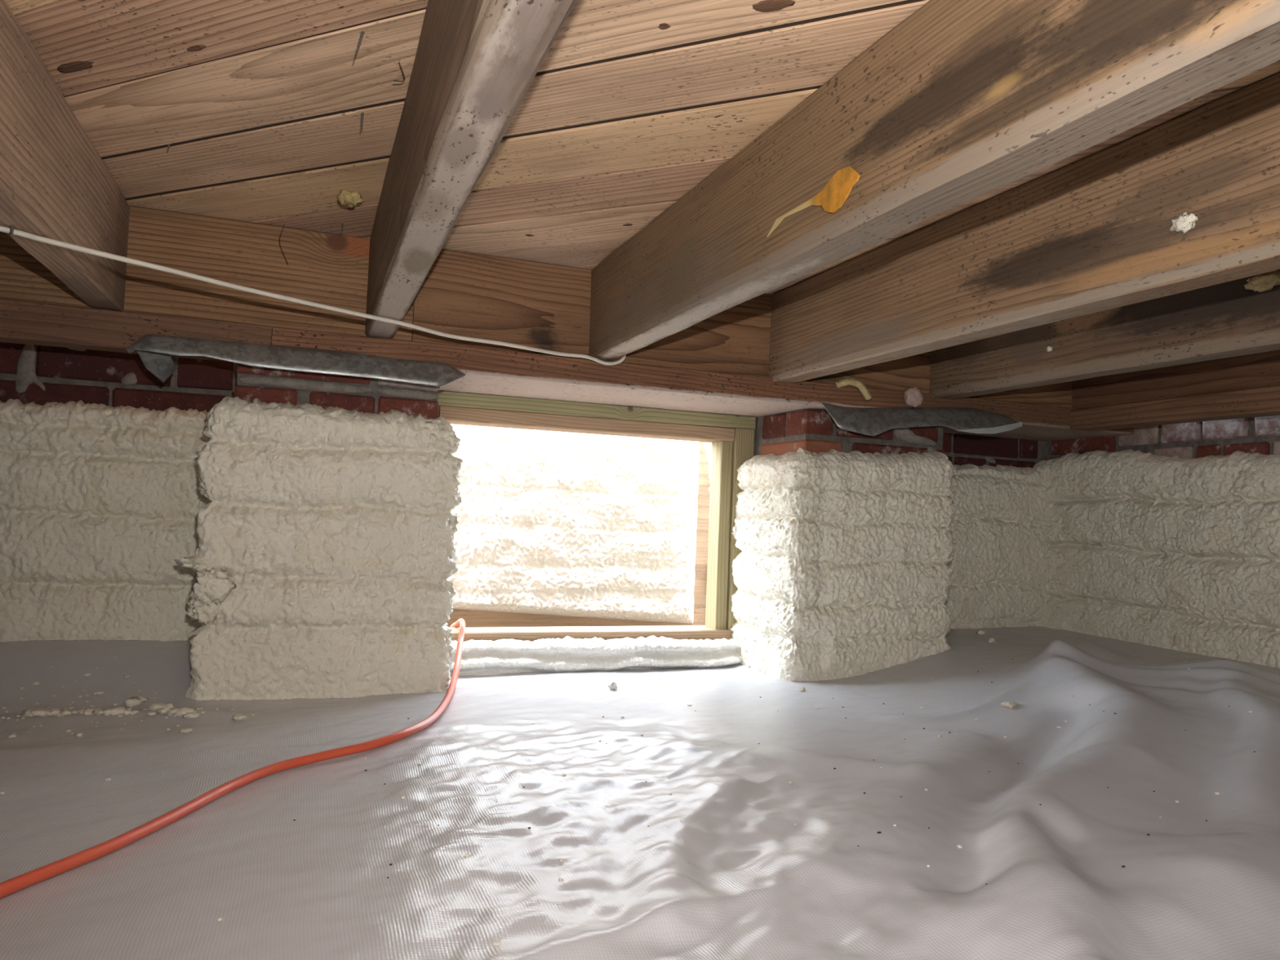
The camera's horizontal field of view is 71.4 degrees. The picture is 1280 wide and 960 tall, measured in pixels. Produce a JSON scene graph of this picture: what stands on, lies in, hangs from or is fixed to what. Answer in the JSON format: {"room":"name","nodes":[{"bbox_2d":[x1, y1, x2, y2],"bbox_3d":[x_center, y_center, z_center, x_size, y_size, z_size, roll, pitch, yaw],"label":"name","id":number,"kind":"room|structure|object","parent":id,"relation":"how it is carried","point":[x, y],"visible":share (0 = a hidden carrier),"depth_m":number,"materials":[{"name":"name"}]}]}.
{"room":"crawl space","nodes":[
{"label":"crawl space","id":0,"kind":"room"},
{"bbox_2d":[0,342,1046,467],"bbox_3d":[-1.054,0.063,1.730,4.640,1.000,0.120,3,-2,-20],"label":"wall","id":1,"kind":"structure","parent":0,"point":[41,375],"depth_m":1.71,"materials":[{"name":"red brick"}]},
{"bbox_2d":[0,398,211,641],"bbox_3d":[-1.931,0.044,1.318,2.510,0.485,0.078,3,-2,-20],"label":"foam","id":2,"kind":"object","parent":1,"relation":"attached to","point":[99,503],"visible":0.68,"depth_m":1.64,"materials":[{"name":"beige plastic"}]},
{"bbox_2d":[437,390,755,641],"bbox_3d":[-0.108,0.110,2.065,0.779,0.566,0.093,3,-2,-20],"label":"window","id":3,"kind":"structure","parent":1,"relation":"in","point":[731,437],"depth_m":2.08,"materials":[{"name":"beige wood"}]},
{"bbox_2d":[733,526,737,532],"bbox_3d":[0.230,0.119,2.139,0.016,0.016,0.016,3,-2,-20],"label":"bead","id":4,"kind":"object","parent":3,"relation":"attached to","point":[735,528],"visible":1,"depth_m":2.13},
{"bbox_2d":[271,326,1133,441],"bbox_3d":[0.237,-0.185,2.071,2.010,0.052,0.396,3,-2,-20],"label":"plate","id":5,"kind":"object","parent":1,"relation":"on","point":[490,371],"visible":0.51,"depth_m":1.83,"materials":[{"name":"brown wood"}]},
{"bbox_2d":[364,0,576,338],"bbox_3d":[0.280,-0.387,-0.383,0.052,0.180,4.272,3,-2,-20],"label":"joist","id":6,"kind":"object","parent":5,"relation":"on","point":[476,62],"visible":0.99,"depth_m":0.76,"materials":[{"name":"brown wood"}]},
{"bbox_2d":[411,248,1072,408],"bbox_3d":[0.325,-0.303,1.934,1.592,0.182,0.039,3,-2,-20],"label":"board","id":7,"kind":"object","parent":5,"relation":"on","point":[546,306],"visible":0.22,"depth_m":1.74,"materials":[{"name":"brown wood"}]},
{"bbox_2d":[835,377,872,400],"bbox_3d":[0.461,-0.195,1.920,0.084,0.046,0.024,3,-2,-7],"label":"drip","id":8,"kind":"object","parent":5,"relation":"hanging from","point":[858,384],"visible":1,"depth_m":1.91,"materials":[{"name":"yellow"}]},
{"bbox_2d":[819,401,1022,435],"bbox_3d":[0.637,-0.129,1.996,0.532,0.088,0.077,3,-2,-20],"label":"shield","id":9,"kind":"object","parent":5,"relation":"attached to","point":[870,421],"visible":1,"depth_m":1.97,"materials":[{"name":"metal"}]},
{"bbox_2d":[903,386,924,407],"bbox_3d":[0.608,-0.185,1.983,0.047,0.048,0.036,3,-2,-20],"label":"tuft","id":10,"kind":"object","parent":9,"relation":"on","point":[913,397],"visible":1,"depth_m":1.97,"materials":[{"name":"pink"}]},
{"bbox_2d":[588,0,1279,360],"bbox_3d":[0.674,-0.366,-0.236,0.057,0.180,4.272,3,-2,-20],"label":"joist","id":11,"kind":"object","parent":5,"relation":"on","point":[960,101],"visible":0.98,"depth_m":0.81,"materials":[{"name":"brown wood"}]},
{"bbox_2d":[767,166,860,237],"bbox_3d":[0.186,-0.300,0.981,0.002,0.042,0.191,3,-2,-20],"label":"smear","id":12,"kind":"object","parent":11,"relation":"attached to","point":[833,195],"visible":1,"depth_m":0.93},
{"bbox_2d":[768,72,1279,383],"bbox_3d":[1.049,-0.340,-0.096,0.054,0.193,4.272,3,-2,-20],"label":"joist","id":13,"kind":"object","parent":5,"relation":"on","point":[1091,233],"visible":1,"depth_m":1.16,"materials":[{"name":"brown wood"}]},
{"bbox_2d":[1168,212,1199,234],"bbox_3d":[0.607,-0.286,0.993,0.018,0.023,0.035,3,-2,-20],"label":"lump","id":14,"kind":"object","parent":13,"relation":"attached to","point":[1184,222],"visible":1,"depth_m":0.99,"materials":[{"name":"beige plastic"}]},
{"bbox_2d":[929,269,1279,399],"bbox_3d":[1.437,-0.320,0.048,0.054,0.192,4.272,3,-2,-20],"label":"joist","id":15,"kind":"object","parent":5,"relation":"on","point":[1228,319],"visible":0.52,"depth_m":1.56,"materials":[{"name":"brown wood"}]},
{"bbox_2d":[1046,345,1052,351],"bbox_3d":[0.784,-0.251,1.706,0.008,0.012,0.013,2,-2,-4],"label":"foam speck","id":16,"kind":"object","parent":15,"relation":"attached to","point":[1049,348],"visible":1,"depth_m":1.70},
{"bbox_2d":[1244,270,1279,292],"bbox_3d":[0.928,-0.295,1.319,0.024,0.030,0.066,3,-2,-20],"label":"lump","id":17,"kind":"object","parent":15,"relation":"attached to","point":[1264,282],"visible":1,"depth_m":1.32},
{"bbox_2d":[944,463,1052,629],"bbox_3d":[0.876,0.189,2.367,0.590,0.488,0.073,3,-2,-20],"label":"foam","id":18,"kind":"object","parent":1,"relation":"attached to","point":[1001,546],"visible":0.44,"depth_m":2.37,"materials":[{"name":"beige plastic"}]},
{"bbox_2d":[4,0,1279,294],"bbox_3d":[-0.078,-0.483,-0.637,4.944,0.115,5.443,3,-2,-20],"label":"ceiling","id":19,"kind":"structure","parent":0,"point":[255,111],"depth_m":1.05,"materials":[{"name":"brown wood"}]},
{"bbox_2d":[0,0,129,311],"bbox_3d":[-0.124,-0.408,-0.534,0.051,0.180,4.272,3,-2,-20],"label":"joist","id":20,"kind":"object","parent":19,"relation":"attached to","point":[55,184],"visible":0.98,"depth_m":1.06,"materials":[{"name":"brown wood"}]},
{"bbox_2d":[0,225,626,365],"bbox_3d":[-0.754,-0.295,1.024,0.082,0.040,2.053,0,-3,43],"label":"cable","id":21,"kind":"object","parent":20,"relation":"attached to","point":[10,230],"visible":0.94,"depth_m":1.26,"materials":[{"name":"plastic"}]},
{"bbox_2d":[336,189,364,208],"bbox_3d":[-0.450,-0.439,1.385,0.041,0.029,0.051,3,-2,-20],"label":"lump","id":22,"kind":"object","parent":19,"relation":"attached to","point":[350,199],"visible":1,"depth_m":1.37,"materials":[{"name":"beige plastic"}]},
{"bbox_2d":[1045,414,1279,460],"bbox_3d":[2.066,0.133,0.156,0.131,1.000,5.250,3,-2,-20],"label":"wall","id":23,"kind":"structure","parent":0,"point":[1261,434],"depth_m":2.09,"materials":[{"name":"red brick"}]},
{"bbox_2d":[1033,448,1279,668],"bbox_3d":[1.984,0.137,0.125,0.072,0.518,5.050,3,-2,-20],"label":"foam","id":24,"kind":"object","parent":23,"relation":"attached to","point":[1175,553],"visible":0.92,"depth_m":2.08,"materials":[{"name":"beige plastic"}]},
{"bbox_2d":[1070,386,1279,431],"bbox_3d":[1.905,-0.189,-0.056,0.064,0.049,4.754,3,-2,-20],"label":"plate","id":25,"kind":"object","parent":23,"relation":"on","point":[1260,402],"visible":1,"depth_m":1.89,"materials":[{"name":"brown wood"}]},
{"bbox_2d":[1071,350,1279,408],"bbox_3d":[1.919,-0.305,-0.038,0.046,0.187,4.773,3,-2,-20],"label":"board","id":26,"kind":"object","parent":25,"relation":"on","point":[1260,370],"visible":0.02,"depth_m":1.91,"materials":[{"name":"brown wood"}]},
{"bbox_3d":[-0.099,0.456,-0.660,4.800,0.125,5.250,3,-2,-20],"label":"floor","id":27,"kind":"structure","parent":0,"visible":0},
{"bbox_2d":[234,363,439,418],"bbox_3d":[-0.592,0.114,1.712,0.354,0.634,0.255,3,-2,-20],"label":"brick pier","id":28,"kind":"object","parent":27,"relation":"on","point":[370,395],"visible":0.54,"depth_m":1.61,"materials":[{"name":"red brick"}]},
{"bbox_2d":[0,298,272,361],"bbox_3d":[-1.501,-0.280,1.242,1.830,0.062,0.058,3,-2,-20],"label":"plate","id":29,"kind":"object","parent":28,"relation":"on","point":[26,322],"visible":0.8,"depth_m":1.45,"materials":[{"name":"brown wood"}]},
{"bbox_2d":[0,205,413,341],"bbox_3d":[-1.361,-0.393,1.306,2.006,0.180,0.039,3,-2,-20],"label":"board","id":30,"kind":"object","parent":29,"relation":"on","point":[327,268],"visible":0.47,"depth_m":1.53,"materials":[{"name":"brown wood"}]},
{"bbox_2d":[125,333,466,386],"bbox_3d":[-0.581,-0.192,1.548,0.551,0.076,0.080,3,-2,-18],"label":"shield","id":31,"kind":"object","parent":28,"relation":"on","point":[439,374],"visible":1,"depth_m":1.52,"materials":[{"name":"metal"}]},
{"bbox_2d":[174,395,462,700],"bbox_3d":[-0.596,0.142,1.682,0.470,0.554,0.328,3,-2,-20],"label":"foam","id":32,"kind":"object","parent":28,"relation":"attached to","point":[324,559],"visible":0.94,"depth_m":1.55,"materials":[{"name":"beige plastic"}]},
{"bbox_2d":[0,626,1279,959],"bbox_3d":[-0.138,0.268,-0.631,4.529,0.136,4.924,3,-2,-20],"label":"barrier","id":33,"kind":"object","parent":27,"relation":"on","point":[722,868],"visible":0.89,"depth_m":1.00,"materials":[{"name":"grey plastic"}]},
{"bbox_2d":[7,733,17,737],"bbox_3d":[-0.859,0.350,1.220,0.011,0.006,0.013,2,-2,5],"label":"crumb","id":34,"kind":"object","parent":33,"relation":"on","point":[14,735],"visible":1,"depth_m":1.22,"materials":[{"name":"beige plastic"}]},
{"bbox_2d":[21,707,35,716],"bbox_3d":[-0.910,0.349,1.333,0.028,0.014,0.025,2,-2,16],"label":"crumb","id":35,"kind":"object","parent":33,"relation":"on","point":[26,713],"visible":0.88,"depth_m":1.32,"materials":[{"name":"beige plastic"}]},
{"bbox_2d":[31,681,39,684],"bbox_3d":[-0.990,0.334,1.459,0.011,0.006,0.010,4,-3,-38],"label":"crumb","id":36,"kind":"object","parent":33,"relation":"on","point":[34,682],"visible":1,"depth_m":1.46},
{"bbox_2d":[29,706,49,716],"bbox_3d":[-0.898,0.348,1.333,0.028,0.013,0.034,3,-2,-28],"label":"crumb","id":37,"kind":"object","parent":33,"relation":"on","point":[42,711],"visible":1,"depth_m":1.32,"materials":[{"name":"beige plastic"}]},
{"bbox_2d":[48,708,63,715],"bbox_3d":[-0.881,0.350,1.343,0.018,0.012,0.028,1,-2,31],"label":"crumb","id":38,"kind":"object","parent":33,"relation":"on","point":[54,711],"visible":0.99,"depth_m":1.34,"materials":[{"name":"beige plastic"}]},
{"bbox_2d":[60,709,72,715],"bbox_3d":[-0.861,0.350,1.339,0.016,0.009,0.010,4,-3,-38],"label":"crumb","id":39,"kind":"object","parent":33,"relation":"on","point":[65,712],"visible":1,"depth_m":1.34,"materials":[{"name":"beige plastic"}]},
{"bbox_2d":[71,710,78,714],"bbox_3d":[-0.854,0.352,1.347,0.009,0.007,0.011,1,-2,24],"label":"crumb","id":40,"kind":"object","parent":33,"relation":"on","point":[74,712],"visible":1,"depth_m":1.34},
{"bbox_2d":[74,732,83,737],"bbox_3d":[-0.780,0.354,1.239,0.013,0.006,0.008,2,-2,13],"label":"crumb","id":41,"kind":"object","parent":33,"relation":"on","point":[78,735],"visible":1,"depth_m":1.24,"materials":[{"name":"beige plastic"}]},
{"bbox_2d":[83,708,94,715],"bbox_3d":[-0.828,0.350,1.342,0.013,0.010,0.021,1,-2,22],"label":"crumb","id":42,"kind":"object","parent":33,"relation":"on","point":[88,712],"visible":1,"depth_m":1.34,"materials":[{"name":"beige plastic"}]},
{"bbox_2d":[91,709,103,715],"bbox_3d":[-0.816,0.350,1.344,0.022,0.009,0.018,2,-2,8],"label":"crumb","id":43,"kind":"object","parent":33,"relation":"on","point":[98,712],"visible":1,"depth_m":1.34,"materials":[{"name":"beige plastic"}]},
{"bbox_2d":[95,690,104,693],"bbox_3d":[-0.883,0.347,1.457,0.011,0.005,0.011,2,-2,13],"label":"crumb","id":44,"kind":"object","parent":33,"relation":"on","point":[99,691],"visible":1,"depth_m":1.46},
{"bbox_2d":[102,707,112,715],"bbox_3d":[-0.804,0.351,1.347,0.015,0.012,0.016,2,-2,9],"label":"crumb","id":45,"kind":"object","parent":33,"relation":"on","point":[107,712],"visible":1,"depth_m":1.34,"materials":[{"name":"beige plastic"}]},
{"bbox_2d":[110,706,125,715],"bbox_3d":[-0.793,0.351,1.355,0.021,0.012,0.026,4,-3,-43],"label":"crumb","id":46,"kind":"object","parent":33,"relation":"on","point":[116,710],"visible":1,"depth_m":1.35,"materials":[{"name":"beige plastic"}]},
{"bbox_2d":[120,708,131,715],"bbox_3d":[-0.780,0.353,1.356,0.015,0.010,0.018,2,-2,7],"label":"crumb","id":47,"kind":"object","parent":33,"relation":"on","point":[126,711],"visible":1,"depth_m":1.35,"materials":[{"name":"beige plastic"}]},
{"bbox_2d":[123,674,131,678],"bbox_3d":[-0.871,0.334,1.514,0.013,0.006,0.016,3,-2,-12],"label":"crumb","id":48,"kind":"object","parent":33,"relation":"on","point":[126,676],"visible":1,"depth_m":1.51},
{"bbox_2d":[124,696,141,706],"bbox_3d":[-0.812,0.357,1.429,0.024,0.016,0.020,3,-2,-10],"label":"crumb","id":49,"kind":"object","parent":33,"relation":"on","point":[132,701],"visible":1,"depth_m":1.43,"materials":[{"name":"beige plastic"}]},
{"bbox_2d":[129,710,138,715],"bbox_3d":[-0.771,0.354,1.357,0.010,0.006,0.017,2,-2,12],"label":"crumb","id":50,"kind":"object","parent":33,"relation":"on","point":[133,712],"visible":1,"depth_m":1.35,"materials":[{"name":"beige plastic"}]},
{"bbox_2d":[138,696,149,702],"bbox_3d":[-0.810,0.357,1.446,0.018,0.011,0.019,2,-2,11],"label":"crumb","id":51,"kind":"object","parent":33,"relation":"on","point":[143,699],"visible":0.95,"depth_m":1.45,"materials":[{"name":"beige plastic"}]},
{"bbox_2d":[146,711,156,715],"bbox_3d":[-0.743,0.356,1.356,0.014,0.006,0.012,3,-2,-8],"label":"crumb","id":52,"kind":"object","parent":33,"relation":"on","point":[153,713],"visible":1,"depth_m":1.35,"materials":[{"name":"beige"}]},
{"bbox_2d":[146,702,167,710],"bbox_3d":[-0.753,0.355,1.393,0.032,0.012,0.024,2,-2,-6],"label":"crumb","id":53,"kind":"object","parent":33,"relation":"on","point":[158,705],"visible":0.77,"depth_m":1.39,"materials":[{"name":"beige plastic"}]},
{"bbox_2d":[154,707,169,714],"bbox_3d":[-0.732,0.354,1.369,0.024,0.009,0.019,1,-2,28],"label":"crumb","id":54,"kind":"object","parent":33,"relation":"on","point":[162,710],"visible":1,"depth_m":1.36,"materials":[{"name":"beige plastic"}]},
{"bbox_2d":[164,703,173,708],"bbox_3d":[-0.740,0.356,1.395,0.018,0.012,0.014,3,-2,-28],"label":"crumb","id":55,"kind":"object","parent":33,"relation":"on","point":[168,705],"visible":0.53,"depth_m":1.39,"materials":[{"name":"beige plastic"}]},
{"bbox_2d":[166,707,178,715],"bbox_3d":[-0.712,0.355,1.365,0.024,0.012,0.022,2,-2,19],"label":"crumb","id":56,"kind":"object","parent":33,"relation":"on","point":[171,711],"visible":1,"depth_m":1.36,"materials":[{"name":"beige"}]},
{"bbox_2d":[173,706,194,716],"bbox_3d":[-0.697,0.355,1.365,0.032,0.015,0.024,3,-2,-10],"label":"crumb","id":57,"kind":"object","parent":33,"relation":"on","point":[181,711],"visible":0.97,"depth_m":1.36,"materials":[{"name":"beige plastic"}]},
{"bbox_2d":[180,728,192,733],"bbox_3d":[-0.654,0.361,1.285,0.016,0.007,0.015,2,-2,15],"label":"crumb","id":58,"kind":"object","parent":33,"relation":"on","point":[182,730],"visible":1,"depth_m":1.28,"materials":[{"name":"beige plastic"}]},
{"bbox_2d":[182,711,199,719],"bbox_3d":[-0.683,0.359,1.359,0.026,0.011,0.021,2,-2,-4],"label":"crumb","id":59,"kind":"object","parent":33,"relation":"on","point":[194,714],"visible":1,"depth_m":1.35,"materials":[{"name":"beige plastic"}]},
{"bbox_2d":[0,617,465,898],"bbox_3d":[-0.515,0.315,1.065,0.291,0.104,2.092,2,-2,10],"label":"extension cord","id":60,"kind":"object","parent":33,"relation":"on","point":[7,887],"visible":0.94,"depth_m":1.00,"materials":[{"name":"orange rubber"}]},
{"bbox_2d":[231,714,247,720],"bbox_3d":[-0.614,0.364,1.365,0.023,0.010,0.021,2,-2,10],"label":"crumb","id":61,"kind":"object","parent":33,"relation":"on","point":[237,717],"visible":1,"depth_m":1.36,"materials":[{"name":"beige plastic"}]},
{"bbox_2d":[449,635,742,675],"bbox_3d":[-0.108,0.407,1.980,0.780,0.115,0.082,3,-2,-20],"label":"foam","id":62,"kind":"object","parent":33,"relation":"on","point":[566,654],"visible":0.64,"depth_m":1.97,"materials":[{"name":"white plastic"}]},
{"bbox_2d":[608,681,617,689],"bbox_3d":[-0.052,0.402,1.730,0.018,0.020,0.016,4,-2,-33],"label":"crumb","id":63,"kind":"object","parent":33,"relation":"on","point":[613,686],"visible":0.99,"depth_m":1.73,"materials":[{"name":"beige plastic"}]},
{"bbox_2d":[0,641,1252,945],"bbox_3d":[0.069,0.349,1.353,2.228,0.119,1.104,3,-2,-20],"label":"foam specks","id":64,"kind":"object","parent":33,"relation":"on","point":[495,943],"visible":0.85,"depth_m":1.34,"materials":[{"name":"beige plastic"}]},
{"bbox_2d":[293,658,1255,884],"bbox_3d":[0.309,0.369,1.270,1.494,0.092,0.852,3,-2,-20],"label":"dark grit","id":65,"kind":"object","parent":33,"relation":"on","point":[1123,866],"visible":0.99,"depth_m":1.08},
{"bbox_2d":[799,687,804,691],"bbox_3d":[0.320,0.414,1.761,0.013,0.009,0.012,3,-2,-20],"label":"crumb","id":66,"kind":"object","parent":33,"relation":"on","point":[802,689],"visible":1,"depth_m":1.76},
{"bbox_2d":[976,630,985,634],"bbox_3d":[0.858,0.382,2.235,0.026,0.012,0.018,3,-2,-20],"label":"crumb","id":67,"kind":"object","parent":33,"relation":"on","point":[980,632],"visible":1,"depth_m":2.23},
{"bbox_2d":[988,638,995,642],"bbox_3d":[0.816,0.374,2.071,0.017,0.014,0.013,3,-2,-20],"label":"crumb","id":68,"kind":"object","parent":33,"relation":"on","point":[990,640],"visible":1,"depth_m":2.07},
{"bbox_2d":[1000,701,1017,708],"bbox_3d":[0.662,0.404,1.601,0.034,0.012,0.022,4,-3,-42],"label":"crumb","id":69,"kind":"object","parent":33,"relation":"on","point":[1011,704],"visible":1,"depth_m":1.60,"materials":[{"name":"beige plastic"}]},
{"bbox_2d":[755,408,944,455],"bbox_3d":[0.488,0.171,2.115,0.381,0.634,0.254,3,-2,-20],"label":"brick pier","id":70,"kind":"object","parent":27,"relation":"on","point":[811,430],"visible":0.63,"depth_m":2.02,"materials":[{"name":"red brick"}]},
{"bbox_2d":[729,447,955,681],"bbox_3d":[0.471,0.209,2.075,0.447,0.565,0.317,3,-2,-18],"label":"foam","id":71,"kind":"object","parent":70,"relation":"attached to","point":[841,570],"visible":0.98,"depth_m":1.95,"materials":[{"name":"beige plastic"}]},
{"bbox_3d":[-1.545,0.689,6.910,14.000,0.270,9.950,3,-2,-20],"label":"ground","id":72,"kind":"structure","parent":0,"visible":0},
{"bbox_2d":[446,424,711,626],"bbox_3d":[-0.190,0.136,2.386,0.997,0.620,0.084,3,-2,-20],"label":"window opening","id":73,"kind":"object","parent":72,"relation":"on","point":[554,528],"visible":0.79,"depth_m":2.39,"materials":[{"name":"clear glass"}]}
]}

